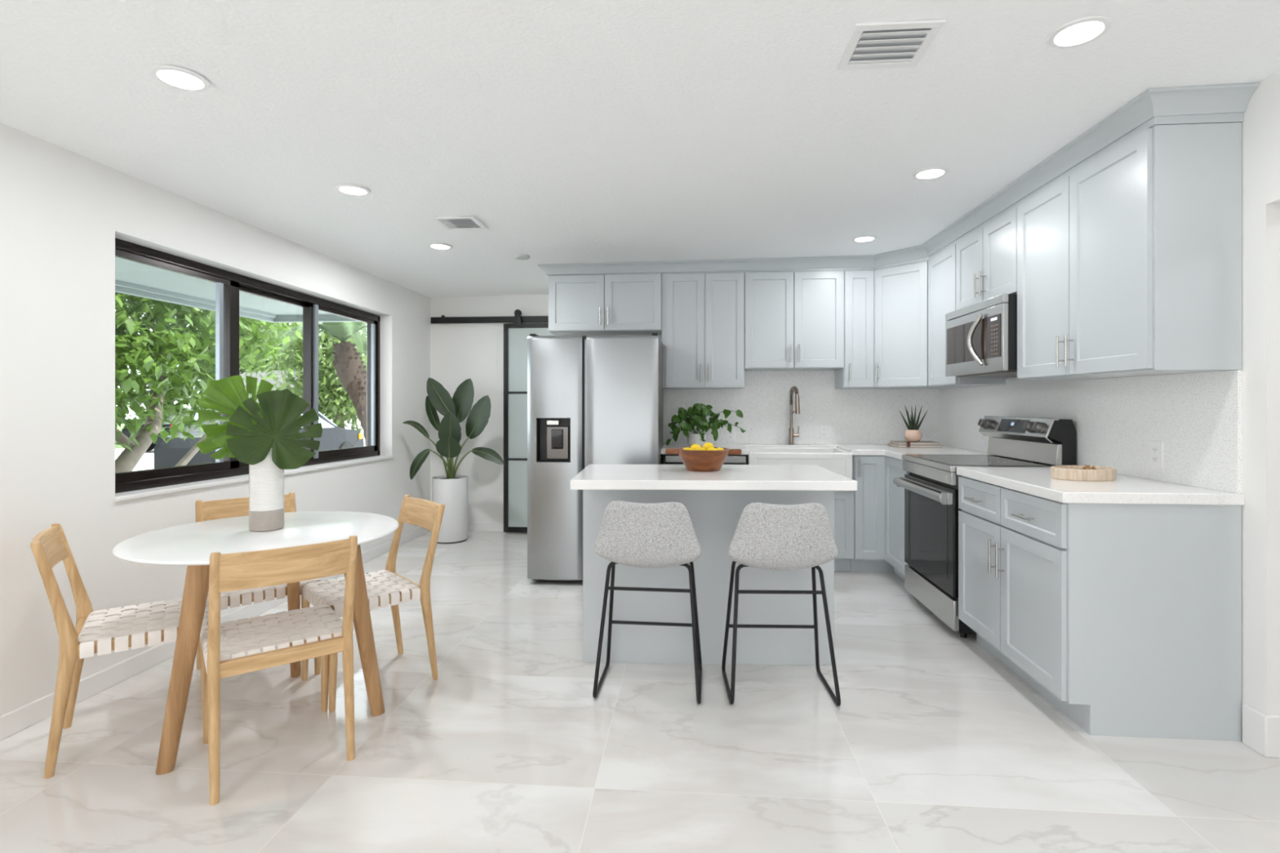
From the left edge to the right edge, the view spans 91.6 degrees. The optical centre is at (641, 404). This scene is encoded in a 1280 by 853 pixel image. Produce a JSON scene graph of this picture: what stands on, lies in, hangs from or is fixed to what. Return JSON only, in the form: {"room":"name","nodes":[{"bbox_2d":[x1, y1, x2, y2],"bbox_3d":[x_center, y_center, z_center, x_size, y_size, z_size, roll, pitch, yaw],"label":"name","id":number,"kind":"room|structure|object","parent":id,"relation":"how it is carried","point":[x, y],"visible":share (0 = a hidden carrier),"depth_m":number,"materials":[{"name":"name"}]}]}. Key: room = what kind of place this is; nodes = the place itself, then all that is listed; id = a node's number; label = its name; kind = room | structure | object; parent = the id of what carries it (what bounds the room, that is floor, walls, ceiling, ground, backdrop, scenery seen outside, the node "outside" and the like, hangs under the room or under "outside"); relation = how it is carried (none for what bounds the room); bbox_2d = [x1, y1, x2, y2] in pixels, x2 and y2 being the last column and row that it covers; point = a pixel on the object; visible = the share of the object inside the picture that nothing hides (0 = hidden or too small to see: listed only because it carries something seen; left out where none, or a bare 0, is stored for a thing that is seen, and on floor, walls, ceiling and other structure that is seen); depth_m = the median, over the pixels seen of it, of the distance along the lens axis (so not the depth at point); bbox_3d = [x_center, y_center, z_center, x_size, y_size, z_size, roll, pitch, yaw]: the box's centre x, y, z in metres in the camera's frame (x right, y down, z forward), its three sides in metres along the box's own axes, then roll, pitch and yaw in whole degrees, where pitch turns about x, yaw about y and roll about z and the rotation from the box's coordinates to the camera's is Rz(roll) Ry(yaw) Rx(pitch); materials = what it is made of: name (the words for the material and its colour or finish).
{"room":"kitchen","nodes":[
{"label":"kitchen","id":0,"kind":"room"},
{"bbox_2d":[0,122,430,715],"bbox_3d":[-2.617,-0.005,0.742,0.225,2.500,11.070,0,0,4],"label":"wall","id":1,"kind":"structure","parent":0,"point":[63,211],"depth_m":2.65,"materials":[{"name":"white paint"}]},
{"bbox_2d":[0,526,430,740],"bbox_3d":[-2.503,1.201,0.673,0.014,0.088,10.950,0,0,4],"label":"baseboard","id":2,"kind":"structure","parent":1,"relation":"attached to","point":[20,718],"depth_m":2.80,"materials":[{"name":"white paint"}]},
{"bbox_2d":[115,257,359,322],"bbox_3d":[-3.432,-1.000,2.993,1.749,0.230,7.430,0,0,4],"label":"roof eave","id":3,"kind":"object","parent":1,"relation":"attached to","point":[131,277],"depth_m":5.27,"materials":[{"name":"grey paint"}]},
{"bbox_2d":[115,238,380,493],"bbox_3d":[-2.397,-0.167,4.069,0.104,1.216,2.578,0,0,4],"label":"window","id":4,"kind":"structure","parent":1,"relation":"in","point":[228,285],"depth_m":3.67,"materials":[{"name":"brown metal"}]},
{"bbox_2d":[115,455,393,501],"bbox_3d":[-2.297,0.437,4.061,0.134,0.048,2.578,0,0,4],"label":"window sill","id":5,"kind":"structure","parent":1,"relation":"attached to","point":[120,496],"depth_m":3.37,"materials":[{"name":"white paint"}]},
{"bbox_2d":[115,418,365,471],"bbox_3d":[-29.420,1.645,27.388,57.050,0.100,90.000,0,0,4],"label":"ground","id":6,"kind":"structure","parent":0,"point":[147,461],"depth_m":17.78,"materials":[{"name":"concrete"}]},
{"bbox_2d":[115,423,124,448],"bbox_3d":[-37.973,1.585,30.568,39.500,0.020,65.000,0,0,4],"label":"lawn","id":7,"kind":"structure","parent":6,"relation":"on","point":[117,446],"depth_m":38.90,"materials":[{"name":"green plant"}]},
{"bbox_2d":[115,302,151,415],"bbox_3d":[-20.459,-2.241,20.715,8.076,8.734,7.654,0,0,35],"label":"tree","id":8,"kind":"object","parent":6,"relation":"on","point":[136,302],"visible":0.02,"depth_m":22.11,"materials":[{"name":"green plant"}]},
{"bbox_2d":[121,408,213,451],"bbox_3d":[-15.800,0.870,22.326,1.860,1.450,4.460,0,0,4],"label":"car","id":9,"kind":"object","parent":6,"relation":"on","point":[125,431],"visible":0.06,"depth_m":20.24,"materials":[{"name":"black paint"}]},
{"bbox_2d":[115,292,302,472],"bbox_3d":[-5.726,-0.489,6.450,2.905,4.323,5.735,0,0,4],"label":"tree","id":10,"kind":"object","parent":6,"relation":"on","point":[173,343],"visible":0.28,"depth_m":6.64,"materials":[{"name":"green plant"}]},
{"bbox_2d":[153,315,322,408],"bbox_3d":[-30.340,-4.011,48.461,11.187,12.765,11.804,0,0,-1],"label":"tree","id":11,"kind":"object","parent":6,"relation":"on","point":[247,332],"visible":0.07,"depth_m":46.68,"materials":[{"name":"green plant"}]},
{"bbox_2d":[154,411,364,468],"bbox_3d":[-8.320,0.870,14.115,1.860,1.450,4.460,0,0,4],"label":"car","id":12,"kind":"object","parent":6,"relation":"on","point":[169,454],"visible":0.3,"depth_m":12.10,"materials":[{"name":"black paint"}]},
{"bbox_2d":[239,369,363,431],"bbox_3d":[-18.839,-0.205,41.102,15.200,3.600,9.000,0,0,4],"label":"house","id":13,"kind":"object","parent":6,"relation":"on","point":[263,374],"visible":0.02,"depth_m":36.88,"materials":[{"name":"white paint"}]},
{"bbox_2d":[258,322,366,432],"bbox_3d":[-14.717,-1.651,30.259,6.834,7.390,6.477,0,0,-16],"label":"tree","id":14,"kind":"object","parent":6,"relation":"on","point":[329,383],"visible":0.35,"depth_m":28.97,"materials":[{"name":"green plant"}]},
{"bbox_2d":[270,321,366,445],"bbox_3d":[-8.443,-1.346,17.837,4.308,5.953,5.391,0,0,-34],"label":"palm tree","id":15,"kind":"object","parent":6,"relation":"on","point":[350,371],"visible":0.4,"depth_m":17.72,"materials":[{"name":"green plant"}]},
{"bbox_2d":[430,294,548,522],"bbox_3d":[-1.478,-0.005,6.145,1.650,2.500,0.120,0,0,4],"label":"wall","id":16,"kind":"structure","parent":0,"point":[460,353],"depth_m":6.10,"materials":[{"name":"white paint"}]},
{"bbox_2d":[467,522,503,532],"bbox_3d":[-1.364,1.201,6.069,1.411,0.088,0.014,0,0,4],"label":"baseboard","id":17,"kind":"structure","parent":16,"relation":"attached to","point":[472,526],"depth_m":6.07,"materials":[{"name":"white paint"}]},
{"bbox_2d":[431,309,555,532],"bbox_3d":[-1.188,0.160,6.010,1.750,2.139,0.101,0,0,4],"label":"barn door","id":18,"kind":"structure","parent":16,"relation":"in","point":[516,334],"depth_m":5.99,"materials":[{"name":"black metal"}]},
{"bbox_2d":[0,0,1279,297],"bbox_3d":[0.436,-1.198,0.442,6.400,0.315,11.250,0,0,4],"label":"ceiling","id":19,"kind":"structure","parent":0,"point":[574,131],"depth_m":2.35,"materials":[{"name":"white paint"}]},
{"bbox_2d":[150,65,210,91],"bbox_3d":[-1.542,-1.086,2.082,0.164,0.006,0.164,0,0,4],"label":"recessed light","id":20,"kind":"object","parent":19,"relation":"in","point":[178,77],"visible":1,"depth_m":2.08,"materials":[{"name":"white plastic"}]},
{"bbox_2d":[335,184,370,195],"bbox_3d":[-1.467,-1.086,3.165,0.164,0.006,0.164,0,0,4],"label":"recessed light","id":21,"kind":"object","parent":19,"relation":"in","point":[350,189],"visible":1,"depth_m":3.16,"materials":[{"name":"white plastic"}]},
{"bbox_2d":[427,243,453,249],"bbox_3d":[-1.388,-1.085,4.292,0.164,0.006,0.164,0,0,4],"label":"recessed light","id":22,"kind":"object","parent":19,"relation":"in","point":[435,246],"visible":1,"depth_m":4.29,"materials":[{"name":"white plastic"}]},
{"bbox_2d":[431,216,488,231],"bbox_3d":[-1.106,-1.097,3.798,0.260,0.014,0.260,0,0,4],"label":"ceiling vent","id":23,"kind":"object","parent":19,"relation":"in","point":[463,223],"visible":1,"depth_m":3.79,"materials":[{"name":"white plastic"}]},
{"bbox_2d":[515,254,529,259],"bbox_3d":[-0.898,-1.104,4.685,0.110,0.016,0.110,0,0,4],"label":"smoke detector","id":24,"kind":"object","parent":19,"relation":"attached to","point":[518,256],"visible":1,"depth_m":4.65,"materials":[{"name":"grey plastic"}]},
{"bbox_2d":[852,235,876,242],"bbox_3d":[1.532,-1.135,4.283,0.164,0.006,0.164,0,0,4],"label":"recessed light","id":25,"kind":"object","parent":19,"relation":"in","point":[861,238],"visible":1,"depth_m":4.27,"materials":[{"name":"white plastic"}]},
{"bbox_2d":[836,19,946,70],"bbox_3d":[0.776,-1.126,1.965,0.260,0.014,0.250,0,0,4],"label":"ceiling vent","id":26,"kind":"object","parent":19,"relation":"in","point":[899,44],"visible":1,"depth_m":1.95,"materials":[{"name":"white plastic"}]},
{"bbox_2d":[912,166,948,179],"bbox_3d":[1.423,-1.135,3.068,0.164,0.006,0.164,0,0,4],"label":"recessed light","id":27,"kind":"object","parent":19,"relation":"in","point":[930,173],"visible":1,"depth_m":3.06,"materials":[{"name":"white plastic"}]},
{"bbox_2d":[1046,15,1112,48],"bbox_3d":[1.338,-1.135,1.906,0.164,0.006,0.164,0,0,4],"label":"recessed light","id":28,"kind":"object","parent":19,"relation":"in","point":[1079,32],"visible":1,"depth_m":1.90,"materials":[{"name":"white plastic"}]},
{"bbox_2d":[0,531,1279,852],"bbox_3d":[0.436,1.305,0.442,6.400,0.120,11.250,0,0,4],"label":"floor","id":29,"kind":"structure","parent":0,"point":[933,744],"depth_m":2.17,"materials":[{"name":"tile"}]},
{"bbox_2d":[30,523,208,778],"bbox_3d":[-1.941,0.851,2.355,0.509,0.787,0.431,0,0,-36],"label":"dining chair","id":30,"kind":"object","parent":29,"relation":"on","point":[51,546],"visible":0.76,"depth_m":2.23,"materials":[{"name":"brown wood"}]},
{"bbox_2d":[111,511,399,774],"bbox_3d":[-1.464,0.873,2.452,0.948,0.743,0.948,0,0,4],"label":"dining table","id":31,"kind":"object","parent":29,"relation":"on","point":[191,545],"visible":0.77,"depth_m":2.29,"materials":[{"name":"white paint"}]},
{"bbox_2d":[248,448,284,531],"bbox_3d":[-1.507,0.337,2.502,0.124,0.326,0.124,0,0,4],"label":"vase","id":32,"kind":"object","parent":31,"relation":"on","point":[266,479],"visible":0.8,"depth_m":2.45,"materials":[{"name":"beige ceramic"}]},
{"bbox_2d":[197,375,279,453],"bbox_3d":[-1.598,0.134,2.519,0.324,0.503,0.085,0,0,-27],"label":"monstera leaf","id":33,"kind":"object","parent":32,"relation":"in","point":[225,395],"visible":0.34,"depth_m":2.49,"materials":[{"name":"green plant"}]},
{"bbox_2d":[195,414,301,459],"bbox_3d":[-1.610,0.203,2.552,0.410,0.364,0.178,0,0,-10],"label":"monstera leaf","id":34,"kind":"object","parent":32,"relation":"in","point":[206,446],"visible":0.06,"depth_m":2.51,"materials":[{"name":"green plant"}]},
{"bbox_2d":[226,388,322,469],"bbox_3d":[-1.457,0.162,2.470,0.329,0.447,0.085,0,0,-40],"label":"leaf","id":35,"kind":"object","parent":32,"relation":"in","point":[280,426],"visible":0.99,"depth_m":2.45,"materials":[{"name":"green plant"}]},
{"bbox_2d":[195,492,320,674],"bbox_3d":[-1.806,0.851,2.924,0.431,0.787,0.509,0,0,-42],"label":"dining chair","id":36,"kind":"object","parent":29,"relation":"on","point":[236,507],"visible":0.18,"depth_m":2.92,"materials":[{"name":"brown wood"}]},
{"bbox_2d":[200,535,357,805],"bbox_3d":[-1.296,0.851,2.218,0.431,0.787,0.509,0,0,-38],"label":"dining chair","id":37,"kind":"object","parent":29,"relation":"on","point":[233,571],"visible":1,"depth_m":2.10,"materials":[{"name":"brown wood"}]},
{"bbox_2d":[301,494,444,712],"bbox_3d":[-1.212,0.851,2.833,0.509,0.787,0.431,0,0,-43],"label":"dining chair","id":38,"kind":"object","parent":29,"relation":"on","point":[394,588],"visible":0.81,"depth_m":2.80,"materials":[{"name":"brown wood"}]},
{"bbox_2d":[402,377,503,543],"bbox_3d":[-1.640,0.502,5.605,0.848,1.485,0.487,0,0,4],"label":"potted plant","id":39,"kind":"object","parent":29,"relation":"on","point":[451,489],"visible":1,"depth_m":5.59,"materials":[{"name":"green plant"}]},
{"bbox_2d":[527,332,662,581],"bbox_3d":[-0.310,0.371,4.643,0.905,1.723,0.792,0,0,4],"label":"refrigerator","id":40,"kind":"object","parent":29,"relation":"on","point":[592,399],"visible":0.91,"depth_m":4.27,"materials":[{"name":"grey metal"}]},
{"bbox_2d":[592,500,702,703],"bbox_3d":[0.037,0.824,2.760,0.455,0.840,0.396,0,0,6],"label":"bar stool","id":41,"kind":"object","parent":29,"relation":"on","point":[636,535],"visible":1,"depth_m":2.60,"materials":[{"name":"grey fabric"}]},
{"bbox_2d":[665,453,746,464],"bbox_3d":[0.494,0.811,4.883,0.600,0.868,0.656,0,0,4],"label":"dishwasher","id":42,"kind":"object","parent":29,"relation":"on","point":[670,459],"visible":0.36,"depth_m":4.62,"materials":[{"name":"black metal"}]},
{"bbox_2d":[570,464,857,665],"bbox_3d":[0.319,0.788,3.051,1.240,0.914,0.718,0,0,2],"label":"kitchen island","id":43,"kind":"object","parent":29,"relation":"on","point":[715,502],"visible":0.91,"depth_m":2.98,"materials":[{"name":"grey paint"}]},
{"bbox_2d":[665,446,741,471],"bbox_3d":[0.308,0.277,3.120,0.295,0.108,0.265,0,0,-37],"label":"wooden bowl","id":44,"kind":"object","parent":43,"relation":"on","point":[693,460],"visible":0.96,"depth_m":3.03,"materials":[{"name":"brown wood"}]},
{"bbox_2d":[690,444,701,450],"bbox_3d":[0.275,0.228,3.143,0.062,0.056,0.058,0,0,-5],"label":"lemon","id":45,"kind":"object","parent":44,"relation":"in","point":[694,446],"visible":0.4,"depth_m":3.12,"materials":[{"name":"yellow food"}]},
{"bbox_2d":[695,447,706,450],"bbox_3d":[0.289,0.242,3.067,0.061,0.056,0.058,0,0,-3],"label":"lemon","id":46,"kind":"object","parent":44,"relation":"in","point":[700,448],"visible":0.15,"depth_m":3.05,"materials":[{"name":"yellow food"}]},
{"bbox_2d":[702,442,714,450],"bbox_3d":[0.334,0.220,3.131,0.062,0.056,0.059,0,0,29],"label":"lemon","id":47,"kind":"object","parent":44,"relation":"in","point":[706,446],"visible":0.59,"depth_m":3.11,"materials":[{"name":"yellow food"}]},
{"bbox_2d":[706,447,717,450],"bbox_3d":[0.349,0.241,3.072,0.062,0.056,0.058,0,0,2],"label":"lemon","id":48,"kind":"object","parent":44,"relation":"in","point":[710,448],"visible":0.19,"depth_m":3.06,"materials":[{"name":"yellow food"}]},
{"bbox_2d":[721,502,840,706],"bbox_3d":[0.594,0.824,2.723,0.455,0.840,0.396,0,0,1],"label":"bar stool","id":49,"kind":"object","parent":29,"relation":"on","point":[767,536],"visible":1,"depth_m":2.56,"materials":[{"name":"grey fabric"}]},
{"bbox_2d":[834,490,853,571],"bbox_3d":[1.187,0.937,4.851,0.762,0.615,0.664,0,0,4],"label":"base cabinet","id":50,"kind":"object","parent":29,"relation":"on","point":[843,500],"visible":0.13,"depth_m":4.54,"materials":[{"name":"grey paint"}]},
{"bbox_2d":[850,455,909,581],"bbox_3d":[1.973,0.809,4.577,0.845,0.872,1.090,0,0,4],"label":"base cabinet","id":51,"kind":"object","parent":29,"relation":"on","point":[878,503],"visible":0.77,"depth_m":4.51,"materials":[{"name":"grey paint"}]},
{"bbox_2d":[661,443,989,460],"bbox_3d":[1.271,0.351,4.629,2.254,0.040,1.098,0,0,4],"label":"countertop","id":52,"kind":"structure","parent":51,"relation":"on","point":[886,450],"depth_m":4.64,"materials":[{"name":"white stone"}]},
{"bbox_2d":[666,403,746,446],"bbox_3d":[0.501,0.163,4.862,0.632,0.340,0.351,0,0,4],"label":"trailing plant","id":53,"kind":"object","parent":52,"relation":"on","point":[698,412],"visible":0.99,"depth_m":4.84,"materials":[{"name":"green plant"}]},
{"bbox_2d":[788,386,799,444],"bbox_3d":[1.239,0.093,5.027,0.090,0.476,0.194,0,0,4],"label":"faucet","id":54,"kind":"object","parent":52,"relation":"on","point":[793,388],"visible":1,"depth_m":5.08,"materials":[{"name":"silver metal"}]},
{"bbox_2d":[746,447,852,491],"bbox_3d":[1.171,0.490,4.767,0.742,0.276,0.520,0,0,4],"label":"farmhouse sink","id":55,"kind":"object","parent":52,"relation":"in","point":[837,460],"visible":0.44,"depth_m":4.52,"materials":[{"name":"white ceramic"}]},
{"bbox_2d":[888,443,941,448],"bbox_3d":[2.111,0.320,4.825,0.320,0.020,0.220,0,0,2],"label":"book","id":56,"kind":"object","parent":52,"relation":"on","point":[889,444],"visible":0.7,"depth_m":4.72,"materials":[{"name":"beige paper"}]},
{"bbox_2d":[890,440,939,444],"bbox_3d":[2.111,0.299,4.821,0.300,0.020,0.205,0,0,7],"label":"book","id":57,"kind":"object","parent":56,"relation":"on","point":[897,442],"visible":0.95,"depth_m":4.74,"materials":[{"name":"beige paper"}]},
{"bbox_2d":[899,404,927,441],"bbox_3d":[2.091,0.146,4.790,0.176,0.285,0.124,0,0,39],"label":"plant","id":58,"kind":"object","parent":57,"relation":"on","point":[913,433],"visible":1,"depth_m":4.77,"materials":[{"name":"green plant"}]},
{"bbox_2d":[893,415,1075,637],"bbox_3d":[1.950,0.660,3.643,0.692,1.170,0.759,0,0,4],"label":"electric range","id":59,"kind":"object","parent":29,"relation":"on","point":[931,486],"visible":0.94,"depth_m":3.53,"materials":[{"name":"silver metal"}]},
{"bbox_2d":[902,453,1056,471],"bbox_3d":[1.955,0.341,3.643,0.593,0.036,0.759,0,0,4],"label":"cooktop","id":60,"kind":"object","parent":59,"relation":"in","point":[932,462],"depth_m":3.55,"materials":[{"name":"black glass"}]},
{"bbox_2d":[958,475,1241,741],"bbox_3d":[1.921,0.809,2.790,0.664,0.872,0.932,0,0,4],"label":"base cabinet","id":61,"kind":"object","parent":29,"relation":"on","point":[1125,618],"visible":0.95,"depth_m":2.33,"materials":[{"name":"grey paint"}]},
{"bbox_2d":[956,466,1244,505],"bbox_3d":[1.937,0.351,2.783,0.637,0.042,0.944,0,0,4],"label":"countertop","id":62,"kind":"structure","parent":61,"relation":"on","point":[1038,482],"depth_m":2.44,"materials":[{"name":"white stone"}]},
{"bbox_2d":[1050,465,1116,481],"bbox_3d":[1.957,0.306,2.760,0.272,0.050,0.196,0,0,-8],"label":"wooden tray","id":63,"kind":"object","parent":62,"relation":"on","point":[1069,473],"visible":0.99,"depth_m":2.69,"materials":[{"name":"brown wood"}]},
{"bbox_2d":[1075,465,1098,469],"bbox_3d":[1.976,0.298,2.761,0.152,0.054,0.118,0,0,4],"label":"potpourri","id":64,"kind":"object","parent":63,"relation":"in","point":[1088,466],"visible":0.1,"depth_m":2.75},
{"bbox_2d":[658,267,885,464],"bbox_3d":[0.974,-0.005,5.608,3.323,2.500,0.806,0,0,4],"label":"wall","id":65,"kind":"structure","parent":0,"point":[660,335],"depth_m":5.27,"materials":[{"name":"white paint"}]},
{"bbox_2d":[548,273,662,335],"bbox_3d":[-0.288,-0.813,5.120,0.914,0.457,0.361,0,0,4],"label":"upper cabinet","id":66,"kind":"object","parent":65,"relation":"attached to","point":[595,304],"visible":0.88,"depth_m":4.98,"materials":[{"name":"grey paint"}]},
{"bbox_2d":[537,82,1259,276],"bbox_3d":[1.152,-1.096,4.225,1.783,0.109,4.334,0,0,-45],"label":"crown molding","id":67,"kind":"structure","parent":66,"relation":"attached to","point":[1227,103],"depth_m":3.09,"materials":[{"name":"grey paint"}]},
{"bbox_2d":[662,271,744,389],"bbox_3d":[0.495,-0.584,5.059,0.652,0.914,0.361,0,0,4],"label":"upper cabinet","id":68,"kind":"object","parent":65,"relation":"attached to","point":[703,313],"visible":0.98,"depth_m":4.92,"materials":[{"name":"grey paint"}]},
{"bbox_2d":[744,270,843,370],"bbox_3d":[1.201,-0.660,5.003,0.762,0.762,0.361,0,0,4],"label":"upper cabinet","id":69,"kind":"object","parent":65,"relation":"attached to","point":[793,320],"visible":0.93,"depth_m":4.86,"materials":[{"name":"grey paint"}]},
{"bbox_2d":[663,370,938,444],"bbox_3d":[1.302,0.026,5.169,2.243,0.608,0.017,0,0,4],"label":"backsplash","id":70,"kind":"structure","parent":65,"relation":"attached to","point":[852,415],"depth_m":5.16,"materials":[{"name":"stone"}]},
{"bbox_2d":[726,427,735,441],"bbox_3d":[0.745,0.255,5.200,0.075,0.118,0.008,0,0,4],"label":"wall outlet","id":71,"kind":"object","parent":70,"relation":"attached to","point":[731,437],"visible":0.91,"depth_m":5.20,"materials":[{"name":"white plastic"}]},
{"bbox_2d":[819,424,828,438],"bbox_3d":[1.505,0.225,5.140,0.075,0.118,0.008,0,0,4],"label":"wall outlet","id":72,"kind":"object","parent":70,"relation":"attached to","point":[824,428],"visible":1,"depth_m":5.14,"materials":[{"name":"white plastic"}]},
{"bbox_2d":[835,270,874,388],"bbox_3d":[1.698,-0.584,4.964,0.233,0.914,0.361,0,0,4],"label":"upper cabinet","id":73,"kind":"object","parent":65,"relation":"attached to","point":[857,371],"visible":0.92,"depth_m":4.83,"materials":[{"name":"grey paint"}]},
{"bbox_2d":[869,260,972,388],"bbox_3d":[2.104,-0.584,4.806,0.619,0.914,0.614,0,0,4],"label":"upper cabinet","id":74,"kind":"object","parent":65,"relation":"attached to","point":[901,291],"visible":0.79,"depth_m":4.66,"materials":[{"name":"grey paint"}]},
{"bbox_2d":[972,71,1279,740],"bbox_3d":[2.116,-0.005,-0.034,0.160,2.500,10.264,0,0,4],"label":"wall","id":75,"kind":"structure","parent":0,"point":[1260,125],"depth_m":2.22,"materials":[{"name":"white paint"}]},
{"bbox_2d":[928,244,1008,386],"bbox_3d":[2.209,-0.584,4.250,0.323,0.914,0.485,0,0,4],"label":"upper cabinet","id":76,"kind":"object","parent":75,"relation":"attached to","point":[942,267],"visible":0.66,"depth_m":4.27,"materials":[{"name":"grey paint"}]},
{"bbox_2d":[955,207,1017,310],"bbox_3d":[2.141,-0.813,3.633,0.361,0.456,0.750,0,0,4],"label":"upper cabinet","id":77,"kind":"object","parent":75,"relation":"attached to","point":[986,260],"visible":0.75,"depth_m":3.58,"materials":[{"name":"grey paint"}]},
{"bbox_2d":[945,293,1017,377],"bbox_3d":[2.096,-0.376,3.636,0.440,0.410,0.748,0,0,4],"label":"microwave","id":78,"kind":"object","parent":77,"relation":"attached to","point":[981,337],"visible":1,"depth_m":3.50,"materials":[{"name":"silver metal"}]},
{"bbox_2d":[938,369,1242,493],"bbox_3d":[2.319,0.082,3.686,0.018,0.496,2.781,0,0,4],"label":"backsplash","id":79,"kind":"structure","parent":75,"relation":"attached to","point":[1197,417],"depth_m":2.83,"materials":[{"name":"stone"}]},
{"bbox_2d":[979,426,985,444],"bbox_3d":[2.354,0.215,4.299,0.008,0.118,0.075,0,0,4],"label":"wall outlet","id":80,"kind":"object","parent":79,"relation":"attached to","point":[982,438],"visible":0.59,"depth_m":4.30,"materials":[{"name":"white plastic"}]},
{"bbox_2d":[1148,440,1163,469],"bbox_3d":[2.229,0.219,2.699,0.008,0.118,0.078,0,0,4],"label":"wall outlet","id":81,"kind":"object","parent":79,"relation":"attached to","point":[1155,447],"visible":1,"depth_m":2.69,"materials":[{"name":"white plastic"}]},
{"bbox_2d":[1151,446,1158,453],"bbox_3d":[2.226,0.199,2.699,0.002,0.029,0.032,0,0,4],"label":"receptacle","id":82,"kind":"object","parent":81,"relation":"attached to","point":[1154,449],"depth_m":2.70,"materials":[{"name":"white plastic"}]},
{"bbox_2d":[1151,455,1158,462],"bbox_3d":[2.226,0.239,2.699,0.002,0.029,0.032,0,0,4],"label":"receptacle","id":83,"kind":"object","parent":81,"relation":"attached to","point":[1154,458],"depth_m":2.70,"materials":[{"name":"white plastic"}]},
{"bbox_2d":[1017,122,1241,379],"bbox_3d":[2.075,-0.584,2.785,0.361,0.914,0.948,0,0,4],"label":"upper cabinet","id":84,"kind":"object","parent":75,"relation":"attached to","point":[1129,264],"visible":1,"depth_m":2.41,"materials":[{"name":"grey paint"}]},
{"bbox_2d":[1242,703,1279,757],"bbox_3d":[2.288,1.172,2.233,0.174,0.145,0.096,0,0,4],"label":"baseboard","id":85,"kind":"structure","parent":75,"relation":"attached to","point":[1260,731],"depth_m":2.21,"materials":[{"name":"white paint"}]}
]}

